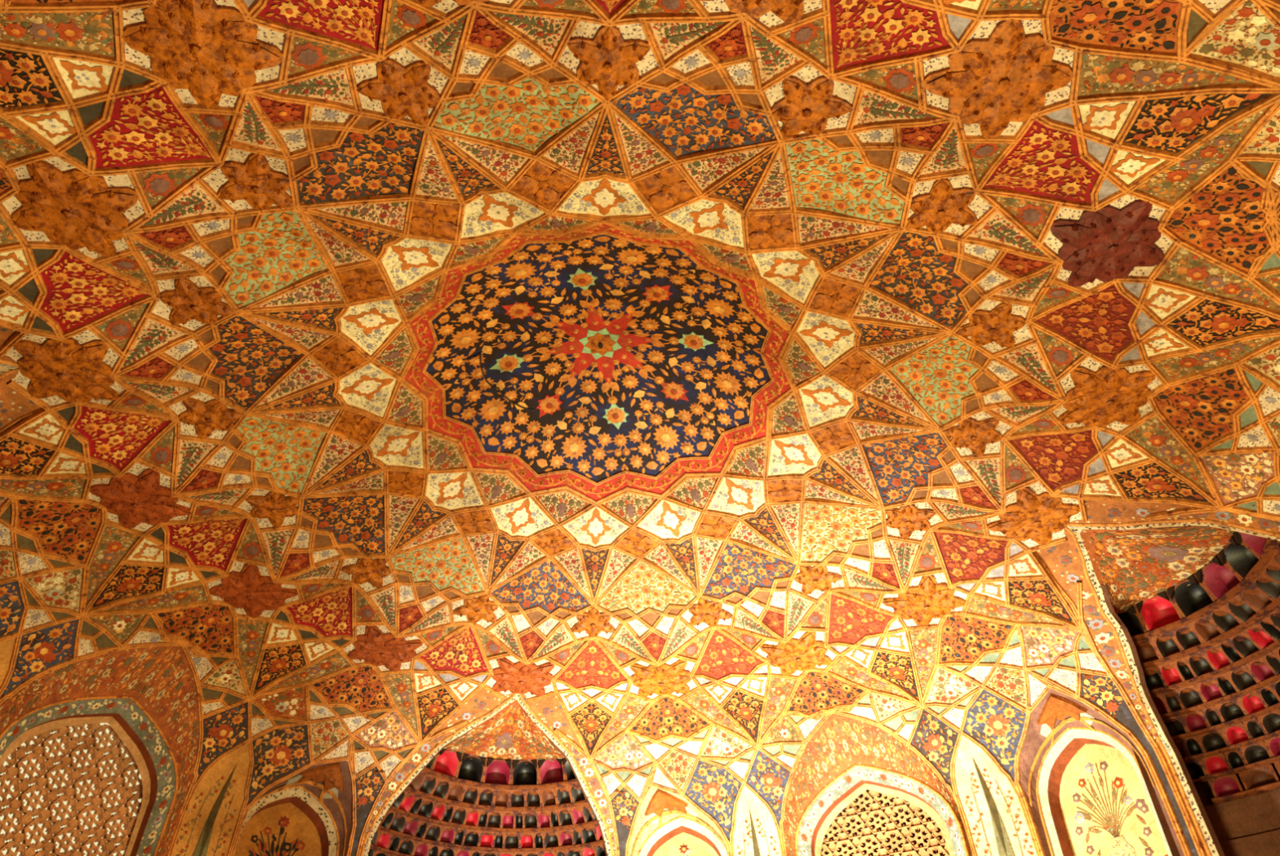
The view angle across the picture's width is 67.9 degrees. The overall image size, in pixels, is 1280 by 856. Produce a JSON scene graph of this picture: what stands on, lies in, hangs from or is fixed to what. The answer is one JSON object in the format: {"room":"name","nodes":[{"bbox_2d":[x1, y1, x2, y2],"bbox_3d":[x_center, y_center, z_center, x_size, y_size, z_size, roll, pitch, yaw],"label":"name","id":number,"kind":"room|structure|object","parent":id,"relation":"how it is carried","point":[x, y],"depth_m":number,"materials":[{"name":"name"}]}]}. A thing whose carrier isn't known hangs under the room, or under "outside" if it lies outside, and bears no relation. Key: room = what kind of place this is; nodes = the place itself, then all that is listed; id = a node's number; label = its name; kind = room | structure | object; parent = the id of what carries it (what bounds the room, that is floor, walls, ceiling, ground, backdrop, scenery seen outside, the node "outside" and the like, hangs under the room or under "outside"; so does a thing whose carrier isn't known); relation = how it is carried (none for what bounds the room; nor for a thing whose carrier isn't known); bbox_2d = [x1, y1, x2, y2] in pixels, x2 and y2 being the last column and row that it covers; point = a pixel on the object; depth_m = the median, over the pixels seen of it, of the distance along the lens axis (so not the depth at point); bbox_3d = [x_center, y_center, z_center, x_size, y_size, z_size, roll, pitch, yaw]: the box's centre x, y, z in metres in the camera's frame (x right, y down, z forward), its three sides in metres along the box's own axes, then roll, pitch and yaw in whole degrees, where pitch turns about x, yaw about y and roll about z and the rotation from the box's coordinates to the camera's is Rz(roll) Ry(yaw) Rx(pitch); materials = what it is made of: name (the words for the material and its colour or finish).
{"room":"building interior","nodes":[
{"label":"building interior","id":0,"kind":"room"},
{"bbox_2d":[0,326,42,433],"bbox_3d":[-3.967,1.344,2.918,2.048,5.250,2.294,-3,-42,3],"label":"ornament","id":1,"kind":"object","parent":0,"point":[15,407],"depth_m":4.96,"materials":[{"name":"paint"}]},
{"bbox_2d":[233,760,351,855],"bbox_3d":[-2.966,4.215,5.700,2.198,4.674,0.612,26,-48,-27],"label":"wall","id":2,"kind":"structure","parent":0,"point":[308,813],"depth_m":7.40,"materials":[{"name":"paint"}]},
{"bbox_2d":[360,688,623,855],"bbox_3d":[-1.151,4.524,6.512,2.260,5.250,1.967,9,-43,-11],"label":"archway","id":3,"kind":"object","parent":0,"point":[500,783],"depth_m":8.01,"materials":[{"name":"paint"}]},
{"bbox_2d":[0,0,1279,855],"bbox_3d":[-0.231,0.525,5.052,8.226,2.875,8.226,-3,-42,3],"label":"ceiling","id":4,"kind":"structure","parent":0,"point":[715,382],"depth_m":5.26,"materials":[{"name":"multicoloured paint"}]},
{"bbox_2d":[0,646,199,855],"bbox_3d":[-3.437,2.276,6.063,0.718,1.803,1.552,-22,-46,22],"label":"window","id":5,"kind":"structure","parent":4,"relation":"attached to","point":[147,697],"depth_m":6.35,"materials":[{"name":"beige paint"}]},
{"bbox_2d":[489,353,524,373],"bbox_3d":[-0.833,-0.409,6.008,0.177,0.070,0.173,26,-48,-27],"label":"flower","id":6,"kind":"object","parent":4,"relation":"on","point":[499,362],"depth_m":6.00,"materials":[{"name":"orange paint"}]},
{"bbox_2d":[501,301,534,319],"bbox_3d":[-0.723,-0.704,5.684,0.188,0.067,0.164,-3,-42,3],"label":"flower","id":7,"kind":"object","parent":4,"relation":"on","point":[509,309],"depth_m":5.67,"materials":[{"name":"orange paint"}]},
{"bbox_2d":[536,394,563,417],"bbox_3d":[-0.601,-0.153,6.299,0.183,0.066,0.169,-3,-42,3],"label":"flower","id":8,"kind":"object","parent":4,"relation":"on","point":[548,406],"depth_m":6.30,"materials":[{"name":"orange paint"}]},
{"bbox_2d":[566,267,597,289],"bbox_3d":[-0.335,-0.863,5.515,0.174,0.063,0.173,31,-51,-31],"label":"flower","id":9,"kind":"object","parent":4,"relation":"on","point":[577,278],"depth_m":5.50,"materials":[{"name":"orange paint"}]},
{"bbox_2d":[602,403,629,429],"bbox_3d":[-0.163,-0.084,6.385,0.174,0.063,0.173,31,-51,-31],"label":"flower","id":10,"kind":"object","parent":4,"relation":"on","point":[615,415],"depth_m":6.38,"materials":[{"name":"orange paint"}]},
{"bbox_2d":[642,284,672,302],"bbox_3d":[0.103,-0.793,5.601,0.183,0.066,0.169,-3,-42,3],"label":"flower","id":11,"kind":"object","parent":4,"relation":"on","point":[651,293],"depth_m":5.59,"materials":[{"name":"orange paint"}]},
{"bbox_2d":[660,380,688,401],"bbox_3d":[0.225,-0.242,6.216,0.188,0.067,0.164,-3,-42,3],"label":"flower","id":12,"kind":"object","parent":4,"relation":"on","point":[670,390],"depth_m":6.21,"materials":[{"name":"orange paint"}]},
{"bbox_2d":[678,331,714,351],"bbox_3d":[0.335,-0.536,5.891,0.177,0.070,0.173,26,-48,-27],"label":"flower","id":13,"kind":"object","parent":4,"relation":"on","point":[687,340],"depth_m":5.88,"materials":[{"name":"orange paint"}]},
{"bbox_2d":[782,714,971,855],"bbox_3d":[1.706,3.159,7.054,1.526,1.929,0.784,-22,-46,22],"label":"window","id":14,"kind":"structure","parent":4,"relation":"attached to","point":[855,788],"depth_m":7.46,"materials":[{"name":"painted plaster"},{"name":"carved lattice stone"}]},
{"bbox_2d":[629,786,728,855],"bbox_3d":[0.841,4.817,6.447,2.198,4.674,0.612,-6,-42,5],"label":"wall","id":15,"kind":"structure","parent":0,"point":[667,824],"depth_m":7.96,"materials":[{"name":"paint"}]},
{"bbox_2d":[1019,688,1186,855],"bbox_3d":[2.748,4.035,5.616,0.613,4.675,2.198,26,-48,-27],"label":"wall","id":16,"kind":"structure","parent":0,"point":[1083,784],"depth_m":6.67,"materials":[{"name":"paint"}]},
{"bbox_2d":[1032,499,1279,855],"bbox_3d":[3.555,2.597,4.463,1.967,5.250,2.260,9,-43,-11],"label":"archway","id":17,"kind":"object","parent":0,"point":[1183,611],"depth_m":6.09,"materials":[{"name":"paint"}]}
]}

